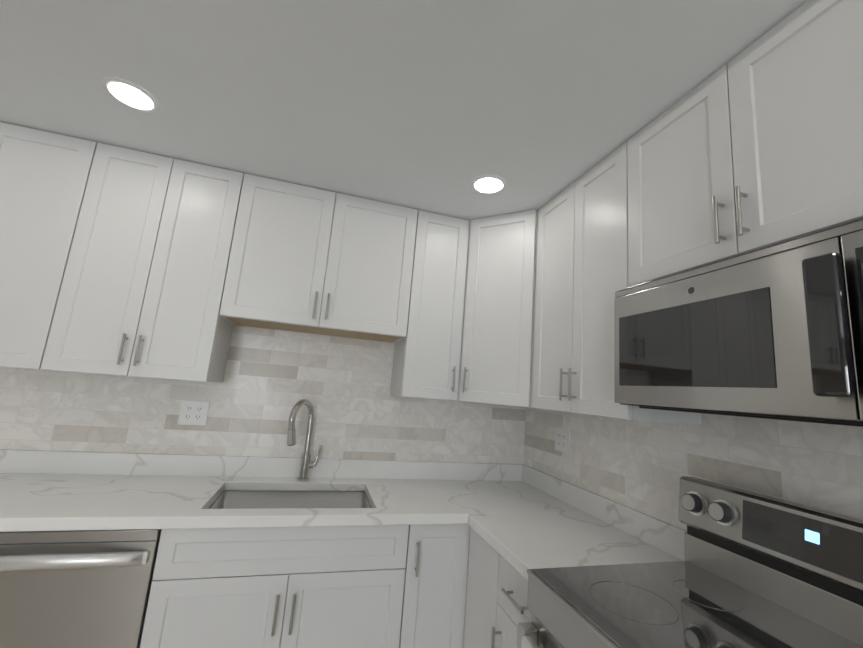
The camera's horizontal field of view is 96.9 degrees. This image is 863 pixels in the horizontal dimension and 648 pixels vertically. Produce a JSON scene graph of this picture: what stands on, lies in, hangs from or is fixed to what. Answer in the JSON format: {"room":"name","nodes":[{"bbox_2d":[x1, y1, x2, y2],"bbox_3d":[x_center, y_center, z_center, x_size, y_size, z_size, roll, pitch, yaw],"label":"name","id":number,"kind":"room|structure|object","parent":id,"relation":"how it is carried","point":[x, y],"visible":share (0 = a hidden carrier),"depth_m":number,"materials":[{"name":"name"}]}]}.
{"room":"kitchen","nodes":[
{"label":"kitchen","id":0,"kind":"room"},
{"bbox_2d":[0,0,807,220],"bbox_3d":[-1.952,-1.499,-1.595,7.865,0.080,7.200,7,-10,-15],"label":"ceiling","id":1,"kind":"structure","parent":0,"point":[435,106],"depth_m":1.30,"materials":[{"name":"paint"}]},
{"bbox_2d":[102,77,159,112],"bbox_3d":[-1.139,-0.865,1.451,0.176,0.005,0.176,7,-10,-15],"label":"recessed light","id":2,"kind":"object","parent":1,"relation":"in","point":[131,95],"visible":1,"depth_m":1.44,"materials":[{"name":"white plastic"}]},
{"bbox_2d":[471,175,506,193],"bbox_3d":[0.279,-0.678,1.867,0.176,0.005,0.176,7,-10,-15],"label":"recessed light","id":3,"kind":"object","parent":1,"relation":"in","point":[488,184],"visible":1,"depth_m":1.86,"materials":[{"name":"white plastic"}]},
{"bbox_3d":[-2.153,0.976,-2.022,7.865,0.080,7.200,7,-10,-15],"label":"floor","id":4,"kind":"structure","parent":0,"visible":0},
{"bbox_2d":[0,529,161,647],"bbox_3d":[-1.391,1.159,1.485,0.614,0.846,0.668,7,-10,-15],"label":"dishwasher","id":5,"kind":"object","parent":4,"relation":"on","point":[77,589],"visible":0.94,"depth_m":1.29,"materials":[{"name":"grey metal"}]},
{"bbox_2d":[140,490,408,647],"bbox_3d":[-0.655,1.262,1.719,0.931,0.860,0.652,7,-10,-15],"label":"base cabinet","id":6,"kind":"object","parent":4,"relation":"on","point":[304,587],"visible":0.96,"depth_m":1.47,"materials":[{"name":"white wood"}]},
{"bbox_2d":[0,399,577,531],"bbox_3d":[-0.671,0.699,1.800,2.847,0.668,0.648,7,-10,-15],"label":"countertop","id":7,"kind":"structure","parent":6,"relation":"on","point":[41,490],"depth_m":1.82,"materials":[{"name":"stone"}]},
{"bbox_2d":[286,399,321,481],"bbox_3d":[-0.665,0.612,2.007,0.179,0.425,0.203,7,-10,-15],"label":"faucet","id":8,"kind":"object","parent":7,"relation":"on","point":[305,464],"depth_m":2.04,"materials":[{"name":"silver metal"}]},
{"bbox_2d":[399,524,469,647],"bbox_3d":[-0.074,1.337,1.881,0.282,0.860,0.652,7,-10,-15],"label":"base cabinet","id":9,"kind":"object","parent":4,"relation":"on","point":[434,593],"visible":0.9,"depth_m":1.64,"materials":[{"name":"white wood"}]},
{"bbox_2d":[463,527,530,647],"bbox_3d":[0.503,1.305,1.425,0.652,0.860,0.609,7,-10,-15],"label":"base cabinet","id":10,"kind":"object","parent":4,"relation":"on","point":[497,611],"visible":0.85,"depth_m":1.45,"materials":[{"name":"white wood"}]},
{"bbox_2d":[460,487,686,580],"bbox_3d":[0.545,0.810,1.496,0.657,0.142,0.583,7,-10,-15],"label":"countertop","id":11,"kind":"structure","parent":10,"relation":"on","point":[520,519],"depth_m":1.56,"materials":[{"name":"stone"}]},
{"bbox_2d":[517,476,862,647],"bbox_3d":[0.648,1.030,0.775,0.675,1.208,0.774,7,-10,-15],"label":"range","id":12,"kind":"object","parent":4,"relation":"on","point":[754,570],"visible":1,"depth_m":0.99,"materials":[{"name":"silver metal"}]},
{"bbox_3d":[-1.159,0.483,2.089,3.895,2.440,0.100,7,-10,-15],"label":"wall","id":13,"kind":"structure","parent":0,"visible":0},
{"bbox_2d":[0,122,96,369],"bbox_3d":[-1.818,-0.331,1.762,0.392,1.053,0.360,7,-10,-15],"label":"upper cabinet","id":14,"kind":"object","parent":13,"relation":"attached to","point":[44,176],"visible":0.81,"depth_m":1.66,"materials":[{"name":"white wood"}]},
{"bbox_2d":[40,142,243,381],"bbox_3d":[-1.331,-0.268,1.898,0.624,1.053,0.360,7,-10,-15],"label":"upper cabinet","id":15,"kind":"object","parent":13,"relation":"attached to","point":[142,287],"visible":0.98,"depth_m":1.76,"materials":[{"name":"white wood"}]},
{"bbox_2d":[0,325,525,463],"bbox_3d":[-0.735,0.436,2.166,2.854,0.815,0.006,7,-10,-15],"label":"backsplash","id":16,"kind":"structure","parent":13,"relation":"attached to","point":[273,377],"depth_m":2.12,"materials":[{"name":"tile"}]},
{"bbox_2d":[178,400,209,425],"bbox_3d":[-1.245,0.466,2.002,0.130,0.125,0.009,7,-10,-15],"label":"outlet","id":17,"kind":"object","parent":16,"relation":"attached to","point":[193,412],"visible":1,"depth_m":2.00,"materials":[{"name":"white plastic"}]},
{"bbox_2d":[219,173,417,342],"bbox_3d":[-0.582,-0.328,2.130,0.912,0.738,0.360,7,-10,-15],"label":"upper cabinet","id":18,"kind":"object","parent":13,"relation":"attached to","point":[305,259],"visible":1,"depth_m":1.99,"materials":[{"name":"white wood"}]},
{"bbox_2d":[390,210,468,400],"bbox_3d":[-0.007,-0.097,2.267,0.313,1.053,0.360,7,-10,-15],"label":"upper cabinet","id":19,"kind":"object","parent":13,"relation":"attached to","point":[426,362],"visible":0.98,"depth_m":2.13,"materials":[{"name":"white wood"}]},
{"bbox_2d":[457,209,537,407],"bbox_3d":[0.469,-0.058,2.270,0.604,1.053,0.612,7,-10,-15],"label":"upper cabinet","id":20,"kind":"object","parent":13,"relation":"attached to","point":[497,350],"visible":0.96,"depth_m":2.06,"materials":[{"name":"white wood"}]},
{"bbox_3d":[1.673,0.211,-0.821,0.100,2.440,7.100,7,-10,-15],"label":"wall","id":21,"kind":"structure","parent":0,"visible":0},
{"bbox_2d":[532,141,701,424],"bbox_3d":[0.760,-0.130,1.716,0.360,1.053,0.620,7,-10,-15],"label":"upper cabinet","id":22,"kind":"object","parent":21,"relation":"attached to","point":[582,262],"visible":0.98,"depth_m":1.61,"materials":[{"name":"white wood"}]},
{"bbox_2d":[524,407,862,530],"bbox_3d":[1.107,0.373,0.933,0.006,0.815,3.394,7,-10,-15],"label":"backsplash","id":23,"kind":"structure","parent":21,"relation":"attached to","point":[644,467],"depth_m":1.39,"materials":[{"name":"tile"}]},
{"bbox_2d":[555,427,569,453],"bbox_3d":[0.729,0.648,2.132,0.009,0.125,0.130,7,-10,-15],"label":"outlet","id":24,"kind":"object","parent":23,"relation":"attached to","point":[562,440],"visible":1,"depth_m":2.12,"materials":[{"name":"white plastic"}]},
{"bbox_2d":[627,0,862,286],"bbox_3d":[0.973,-0.455,1.102,0.360,0.588,0.755,7,-10,-15],"label":"upper cabinet","id":25,"kind":"object","parent":21,"relation":"attached to","point":[757,144],"visible":0.98,"depth_m":1.00,"materials":[{"name":"white wood"}]},
{"bbox_2d":[614,217,862,426],"bbox_3d":[0.897,0.049,1.014,0.429,0.397,0.732,7,-10,-15],"label":"over-the-range microwave","id":26,"kind":"object","parent":25,"relation":"attached to","point":[774,331],"visible":1,"depth_m":0.89,"materials":[{"name":"silver metal"}]}
]}

